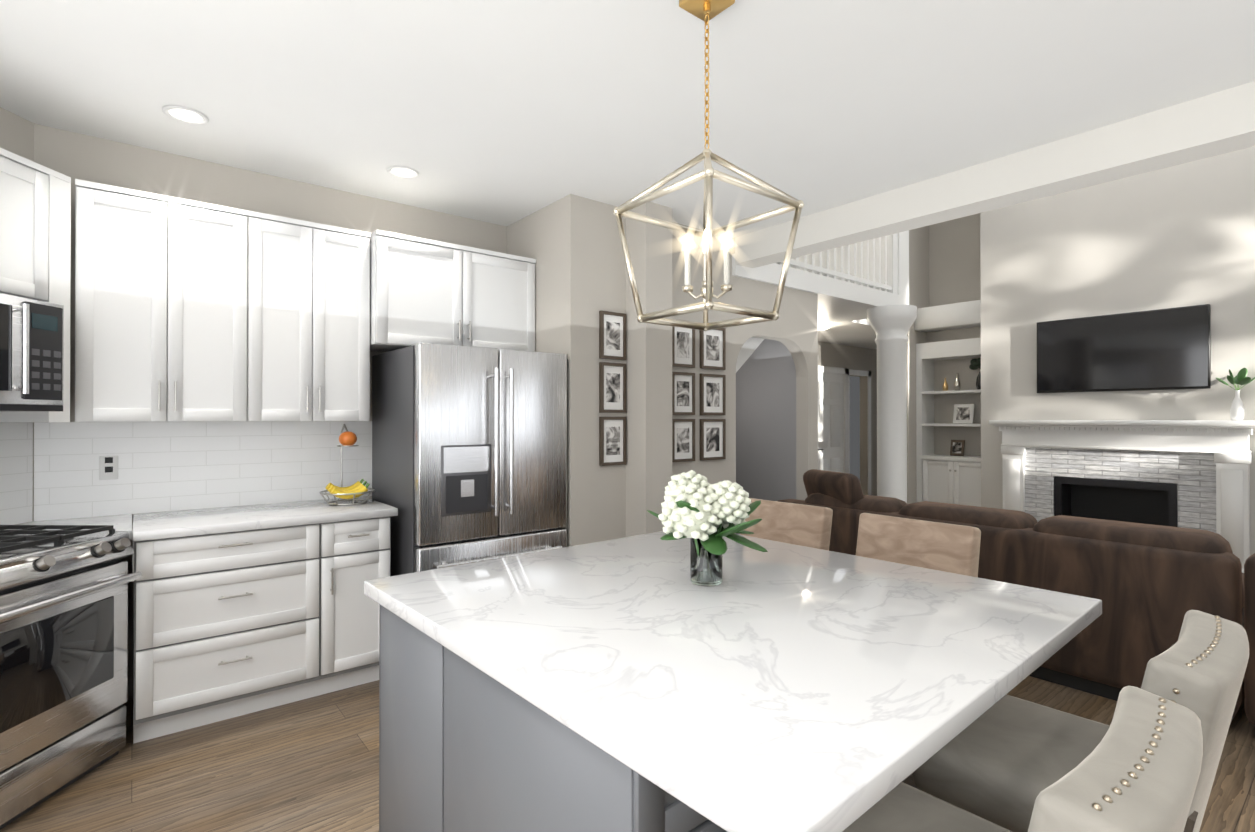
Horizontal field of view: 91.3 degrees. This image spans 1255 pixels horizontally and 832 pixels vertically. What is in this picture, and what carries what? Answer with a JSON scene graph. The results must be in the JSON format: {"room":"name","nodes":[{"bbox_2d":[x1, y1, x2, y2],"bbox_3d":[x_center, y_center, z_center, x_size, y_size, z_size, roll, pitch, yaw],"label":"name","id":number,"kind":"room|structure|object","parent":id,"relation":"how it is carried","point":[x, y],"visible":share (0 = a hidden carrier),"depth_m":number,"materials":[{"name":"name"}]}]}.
{"room":"living room and kitchen","nodes":[
{"label":"living room and kitchen","id":0,"kind":"room"},
{"bbox_2d":[0,107,33,524],"bbox_3d":[-2.803,0.023,1.861,0.120,2.740,1.960,0,0,1],"label":"wall","id":1,"kind":"structure","parent":0,"point":[17,134],"depth_m":2.74,"materials":[{"name":"beige paint"}]},
{"bbox_2d":[0,422,32,524],"bbox_3d":[-2.740,-0.014,1.843,0.006,0.985,1.925,0,0,1],"label":"backsplash","id":2,"kind":"structure","parent":1,"relation":"attached to","point":[16,472],"depth_m":2.73,"materials":[{"name":"tile"}]},
{"bbox_2d":[0,148,70,421],"bbox_3d":[-2.555,-0.503,2.169,0.356,1.055,0.960,0,0,1],"label":"upper cabinet","id":3,"kind":"object","parent":1,"relation":"attached to","point":[35,230],"visible":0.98,"depth_m":2.51,"materials":[{"name":"white wood"}]},
{"bbox_2d":[0,293,63,410],"bbox_3d":[-2.517,-0.241,2.172,0.432,0.440,0.748,0,0,1],"label":"microwave","id":4,"kind":"object","parent":3,"relation":"attached to","point":[31,351],"visible":1,"depth_m":2.40,"materials":[{"name":"grey metal"}]},
{"bbox_2d":[33,124,506,699],"bbox_3d":[-1.748,0.031,3.676,2.607,2.740,0.120,0,0,-39],"label":"wall","id":5,"kind":"structure","parent":0,"point":[73,156],"depth_m":3.26,"materials":[{"name":"beige paint"}]},
{"bbox_2d":[75,179,266,421],"bbox_3d":[-2.224,-0.499,3.007,0.704,1.054,0.323,0,0,-39],"label":"upper cabinet","id":6,"kind":"object","parent":5,"relation":"attached to","point":[187,310],"depth_m":2.86,"materials":[{"name":"white wood"}]},
{"bbox_2d":[34,421,371,520],"bbox_3d":[-2.138,0.257,3.280,1.492,0.455,0.006,0,0,-39],"label":"backsplash","id":7,"kind":"structure","parent":5,"relation":"attached to","point":[168,466],"depth_m":3.17,"materials":[{"name":"tile"}]},
{"bbox_2d":[99,456,117,479],"bbox_3d":[-2.510,0.250,2.970,0.070,0.115,0.007,0,0,-39],"label":"outlet","id":8,"kind":"object","parent":7,"relation":"attached to","point":[108,467],"visible":1,"depth_m":2.97,"materials":[{"name":"white plastic"}]},
{"bbox_2d":[267,214,374,421],"bbox_3d":[-1.792,-0.498,3.355,0.651,1.054,0.323,0,0,-39],"label":"upper cabinet","id":9,"kind":"object","parent":5,"relation":"attached to","point":[319,347],"depth_m":3.26,"materials":[{"name":"white wood"}]},
{"bbox_2d":[371,229,535,351],"bbox_3d":[-1.116,-0.711,3.847,1.005,0.624,0.408,0,0,-39],"label":"upper cabinet","id":10,"kind":"object","parent":5,"relation":"attached to","point":[424,290],"depth_m":3.63,"materials":[{"name":"white wood"}]},
{"bbox_2d":[507,194,596,546],"bbox_3d":[-0.519,0.033,4.070,0.200,2.740,0.810,0,0,-39],"label":"wall","id":11,"kind":"structure","parent":0,"point":[557,240],"depth_m":3.77,"materials":[{"name":"beige paint"}]},
{"bbox_2d":[597,201,625,541],"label":"wall","id":12,"kind":"structure","parent":0,"point":[611,264],"depth_m":3.88,"materials":[{"name":"beige paint"}]},
{"bbox_2d":[599,310,625,359],"bbox_3d":[-0.092,-0.507,3.880,0.200,0.297,0.022,0,0,-39],"label":"picture frame","id":13,"kind":"object","parent":12,"relation":"attached to","point":[612,335],"visible":1,"depth_m":3.87,"materials":[{"name":"brown metal"}]},
{"bbox_2d":[599,362,625,412],"bbox_3d":[-0.092,-0.178,3.879,0.200,0.315,0.022,0,0,-39],"label":"picture frame","id":14,"kind":"object","parent":12,"relation":"attached to","point":[612,387],"visible":0.98,"depth_m":3.87,"materials":[{"name":"brown metal"}]},
{"bbox_2d":[599,417,625,465],"bbox_3d":[-0.092,0.157,3.877,0.200,0.307,0.022,0,0,-39],"label":"picture frame","id":15,"kind":"object","parent":12,"relation":"attached to","point":[612,440],"visible":0.88,"depth_m":3.87,"materials":[{"name":"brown paper"}]},
{"bbox_2d":[0,676,1254,831],"bbox_3d":[1.251,1.451,3.623,13.500,0.100,13.500,0,0,-39],"label":"floor","id":16,"kind":"structure","parent":0,"point":[311,764],"depth_m":2.38,"materials":[{"name":"brown wood"}]},
{"bbox_2d":[0,525,141,829],"bbox_3d":[-2.355,0.920,2.164,0.728,0.948,0.768,0,0,1],"label":"range","id":17,"kind":"object","parent":16,"relation":"on","point":[63,641],"visible":1,"depth_m":2.24,"materials":[{"name":"grey metal"}]},
{"bbox_2d":[132,517,390,742],"bbox_3d":[-1.838,0.961,3.125,1.055,0.876,0.602,0,0,-39],"label":"base cabinet","id":18,"kind":"object","parent":16,"relation":"on","point":[242,610],"depth_m":2.83,"materials":[{"name":"white wood"}]},
{"bbox_2d":[130,497,397,540],"bbox_3d":[-1.823,0.503,3.124,1.086,0.040,0.627,0,0,-39],"label":"countertop","id":19,"kind":"structure","parent":18,"relation":"on","point":[162,526],"depth_m":2.95,"materials":[{"name":"white stone"}]},
{"bbox_2d":[319,424,374,505],"bbox_3d":[-1.553,0.264,3.408,0.283,0.440,0.283,0,0,-39],"label":"fruit stand","id":20,"kind":"object","parent":19,"relation":"on","point":[347,438],"visible":1,"depth_m":3.37,"materials":[{"name":"silver metal"}]},
{"bbox_2d":[372,342,566,576],"bbox_3d":[-0.932,0.513,3.672,0.900,1.775,0.848,0,0,-39],"label":"fridge","id":21,"kind":"object","parent":16,"relation":"on","point":[469,454],"visible":0.75,"depth_m":3.34,"materials":[{"name":"grey metal"}]},
{"bbox_2d":[626,202,671,536],"bbox_3d":[0.138,0.032,3.952,0.225,2.740,0.200,0,0,-39],"label":"wall","id":22,"kind":"structure","parent":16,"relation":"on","point":[648,411],"depth_m":3.87,"materials":[{"name":"beige paint"}]},
{"bbox_2d":[379,607,918,831],"bbox_3d":[0.057,0.955,1.687,1.055,0.876,1.155,0,0,-41],"label":"kitchen island","id":23,"kind":"object","parent":16,"relation":"on","point":[458,752],"depth_m":1.32,"materials":[{"name":"grey wood"}]},
{"bbox_2d":[364,531,1101,831],"bbox_3d":[0.234,0.497,1.687,1.390,0.040,1.450,0,0,-41],"label":"island countertop","id":24,"kind":"structure","parent":23,"relation":"on","point":[796,691],"depth_m":1.23,"materials":[{"name":"white stone"}]},
{"bbox_2d":[647,470,767,586],"bbox_3d":[0.240,0.318,1.740,0.341,0.318,0.341,0,0,-39],"label":"vase","id":25,"kind":"object","parent":24,"relation":"on","point":[698,510],"visible":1,"depth_m":1.67,"materials":[{"name":"white plant"}]},
{"bbox_2d":[740,498,832,550],"bbox_3d":[0.659,0.917,2.984,0.525,0.966,0.480,0,0,-41],"label":"stool","id":26,"kind":"object","parent":16,"relation":"on","point":[800,524],"visible":0.25,"depth_m":3.03,"materials":[{"name":"beige fabric"}]},
{"bbox_2d":[867,305,916,502],"bbox_3d":[2.585,0.181,6.003,0.450,2.460,0.450,0,0,-39],"label":"round column","id":27,"kind":"structure","parent":16,"relation":"on","point":[890,325],"depth_m":5.88,"materials":[{"name":"white paint"}]},
{"bbox_2d":[856,513,980,576],"bbox_3d":[1.067,0.915,2.462,0.525,0.966,0.480,0,0,-39],"label":"stool","id":28,"kind":"object","parent":16,"relation":"on","point":[950,548],"visible":0.33,"depth_m":2.53,"materials":[{"name":"brown fabric"}]},
{"bbox_2d":[914,300,980,506],"bbox_3d":[3.915,0.056,7.252,0.398,2.720,0.863,0,0,-39],"label":"built-in shelf","id":29,"kind":"object","parent":16,"relation":"on","point":[948,411],"visible":0.65,"depth_m":7.32,"materials":[{"name":"white wood"}]},
{"bbox_2d":[778,469,1254,724],"bbox_3d":[2.845,0.894,3.177,1.020,1.009,4.440,0,0,-39],"label":"sectional sofa","id":30,"kind":"object","parent":16,"relation":"on","point":[1149,585],"visible":0.5,"depth_m":3.02,"materials":[{"name":"brown fabric"}]},
{"bbox_2d":[843,686,1202,831],"bbox_3d":[0.512,0.903,0.937,0.450,0.975,0.526,0,0,-41],"label":"stool","id":31,"kind":"object","parent":16,"relation":"on","point":[1138,769],"visible":1,"depth_m":0.76,"materials":[{"name":"beige fabric"}]},
{"bbox_2d":[912,610,1248,831],"bbox_3d":[0.958,0.905,1.316,0.450,0.975,0.526,0,0,-41],"label":"stool","id":32,"kind":"object","parent":16,"relation":"on","point":[1005,761],"visible":0.69,"depth_m":1.24,"materials":[{"name":"beige fabric"}]},
{"bbox_2d":[0,0,1254,237],"bbox_3d":[0.219,-1.416,-0.262,7.000,0.120,8.730,0,0,-39],"label":"ceiling","id":33,"kind":"structure","parent":0,"point":[504,112],"depth_m":2.50,"materials":[{"name":"white paint"}]},
{"bbox_2d":[162,105,208,124],"bbox_3d":[-1.968,-1.339,2.734,0.170,0.008,0.170,0,0,-39],"label":"recessed light","id":34,"kind":"object","parent":33,"relation":"in","point":[186,115],"visible":1,"depth_m":2.73,"materials":[{"name":"white plastic"}]},
{"bbox_2d":[386,165,418,178],"bbox_3d":[-1.232,-1.336,3.366,0.170,0.008,0.170,0,0,-39],"label":"recessed light","id":35,"kind":"object","parent":33,"relation":"in","point":[402,172],"visible":1,"depth_m":3.36,"materials":[{"name":"white plastic"}]},
{"bbox_2d":[613,0,803,330],"bbox_3d":[0.255,-0.823,1.968,0.440,1.044,0.440,0,0,-39],"label":"pendant lantern","id":36,"kind":"object","parent":33,"relation":"hanging from","point":[705,11],"visible":1,"depth_m":1.96,"materials":[{"name":"gold metal"}]},
{"bbox_2d":[672,230,702,307],"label":"wall","id":37,"kind":"structure","parent":0,"point":[679,298],"depth_m":4.29,"materials":[{"name":"beige paint"}]},
{"bbox_2d":[732,238,734,253],"bbox_3d":[0.465,-2.503,5.171,0.200,2.580,1.330,0,0,-39],"label":"wall","id":38,"kind":"structure","parent":0,"point":[733,245],"depth_m":4.60,"materials":[{"name":"beige paint"}]},
{"bbox_2d":[712,235,777,311],"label":"wall","id":39,"kind":"structure","parent":0,"point":[745,292],"depth_m":4.64,"materials":[{"name":"beige paint"}]},
{"bbox_2d":[672,287,817,499],"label":"wall","id":40,"kind":"structure","parent":0,"point":[793,328],"depth_m":5.04,"materials":[{"name":"beige paint"}]},
{"bbox_2d":[672,326,694,367],"bbox_3d":[0.385,-0.494,4.265,0.220,0.307,0.022,0,0,-39],"label":"picture frame","id":41,"kind":"object","parent":40,"relation":"attached to","point":[683,347],"visible":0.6,"depth_m":4.26,"materials":[{"name":"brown paper"}]},
{"bbox_2d":[672,371,694,414],"bbox_3d":[0.385,-0.155,4.264,0.220,0.297,0.022,0,0,-39],"label":"picture frame","id":42,"kind":"object","parent":40,"relation":"attached to","point":[683,393],"visible":0.83,"depth_m":4.26,"materials":[{"name":"brown paper"}]},
{"bbox_2d":[672,419,694,461],"bbox_3d":[0.385,0.169,4.262,0.220,0.297,0.022,0,0,-39],"label":"picture frame","id":43,"kind":"object","parent":40,"relation":"attached to","point":[683,440],"visible":0.83,"depth_m":4.26,"materials":[{"name":"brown paper"}]},
{"bbox_2d":[700,328,725,369],"bbox_3d":[0.619,-0.493,4.454,0.250,0.307,0.022,0,0,-39],"label":"picture frame","id":44,"kind":"object","parent":40,"relation":"attached to","point":[713,349],"visible":0.88,"depth_m":4.45,"materials":[{"name":"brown paper"}]},
{"bbox_2d":[700,373,725,414],"bbox_3d":[0.619,-0.154,4.452,0.250,0.297,0.022,0,0,-39],"label":"picture frame","id":45,"kind":"object","parent":40,"relation":"attached to","point":[712,394],"visible":0.94,"depth_m":4.45,"materials":[{"name":"brown paper"}]},
{"bbox_2d":[700,419,725,460],"bbox_3d":[0.619,0.170,4.451,0.250,0.297,0.022,0,0,-39],"label":"picture frame","id":46,"kind":"object","parent":40,"relation":"attached to","point":[712,439],"visible":0.98,"depth_m":4.45,"materials":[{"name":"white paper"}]},
{"bbox_2d":[736,339,795,534],"bbox_3d":[1.070,0.181,6.129,0.120,2.460,1.780,0,0,-39],"label":"wall","id":47,"kind":"structure","parent":0,"point":[766,421],"depth_m":5.74,"materials":[{"name":"grey paint"}]},
{"bbox_2d":[736,269,807,371],"bbox_3d":[0.808,-0.708,5.446,1.431,1.232,0.980,0,0,-39],"label":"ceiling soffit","id":48,"kind":"structure","parent":0,"point":[749,347],"depth_m":4.94,"materials":[{"name":"white paint"}]},
{"bbox_2d":[732,254,908,348],"bbox_3d":[2.690,-1.123,7.423,6.500,0.160,2.050,0,0,-39],"label":"ceiling","id":49,"kind":"structure","parent":0,"point":[839,301],"depth_m":5.78,"materials":[{"name":"white paint"}]},
{"bbox_2d":[818,322,832,329],"bbox_3d":[2.189,-1.007,6.960,0.270,0.074,0.270,0,0,-39],"label":"flush ceiling light","id":50,"kind":"object","parent":49,"relation":"attached to","point":[824,325],"visible":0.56,"depth_m":6.86,"materials":[{"name":"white glass"}]},
{"bbox_2d":[776,233,897,293],"bbox_3d":[1.806,-1.711,5.472,2.230,1.000,0.090,0,0,-39],"label":"loft railing","id":51,"kind":"object","parent":49,"relation":"on","point":[889,283],"visible":0.12,"depth_m":5.83,"materials":[{"name":"white wood"}]},
{"bbox_2d":[818,342,876,495],"bbox_3d":[2.567,0.192,8.558,5.260,2.460,0.120,0,0,-39],"label":"wall","id":52,"kind":"structure","parent":0,"point":[846,356],"depth_m":9.39,"materials":[{"name":"beige paint"}]},
{"bbox_2d":[818,365,870,494],"bbox_3d":[3.117,0.363,8.863,1.620,2.120,0.085,0,0,-39],"label":"hall door","id":53,"kind":"structure","parent":52,"relation":"in","point":[833,419],"depth_m":8.76,"materials":[{"name":"white wood"}]},
{"bbox_2d":[791,230,908,296],"bbox_3d":[2.183,-2.495,6.942,0.200,2.580,1.930,0,0,-39],"label":"wall","id":54,"kind":"structure","parent":0,"point":[903,263],"depth_m":6.23,"materials":[{"name":"white paint"}]},
{"bbox_2d":[907,226,928,503],"bbox_3d":[3.159,-1.184,7.281,1.750,5.200,0.120,0,0,-39],"label":"wall","id":55,"kind":"structure","parent":0,"point":[915,337],"depth_m":7.47,"materials":[{"name":"beige paint"}]},
{"bbox_2d":[929,213,980,306],"bbox_3d":[4.074,-1.183,7.460,0.100,5.200,0.990,0,0,-39],"label":"wall","id":56,"kind":"structure","parent":0,"point":[954,261],"depth_m":7.48,"materials":[{"name":"beige paint"}]},
{"bbox_2d":[735,81,1254,267],"bbox_3d":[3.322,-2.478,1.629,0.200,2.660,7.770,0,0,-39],"label":"header beam","id":57,"kind":"structure","parent":0,"point":[1214,124],"depth_m":3.08,"materials":[{"name":"paint"}]},
{"bbox_2d":[980,146,1254,555],"bbox_3d":[6.455,-1.198,3.952,0.800,5.200,7.460,0,0,-39],"label":"wall","id":58,"kind":"structure","parent":0,"point":[1181,235],"depth_m":5.66,"materials":[{"name":"beige paint"}]},
{"bbox_2d":[1054,476,1177,526],"bbox_3d":[4.675,1.001,5.835,0.485,0.814,0.912,0,0,-39],"label":"firebox insert","id":59,"kind":"object","parent":58,"relation":"in","point":[1152,503],"visible":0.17,"depth_m":5.96,"materials":[{"name":"black metal"}]},
{"bbox_2d":[989,420,1254,572],"bbox_3d":[4.432,0.724,5.640,0.215,1.370,1.960,0,0,-39],"label":"fireplace mantel","id":60,"kind":"object","parent":58,"relation":"attached to","point":[1204,465],"visible":0.9,"depth_m":5.44,"materials":[{"name":"white"}]},
{"bbox_2d":[1216,368,1254,419],"bbox_3d":[4.937,-0.180,4.986,0.230,0.431,0.245,0,0,-39],"label":"vase","id":61,"kind":"object","parent":60,"relation":"on","point":[1237,410],"visible":1,"depth_m":4.98,"materials":[{"name":"white ceramic"}]},
{"bbox_2d":[1037,304,1210,392],"bbox_3d":[4.516,-0.586,5.668,0.054,0.710,1.270,0,0,-39],"label":"wall-mounted tv","id":62,"kind":"object","parent":58,"relation":"attached to","point":[1165,349],"visible":1,"depth_m":5.58,"materials":[{"name":"black"}]}
]}

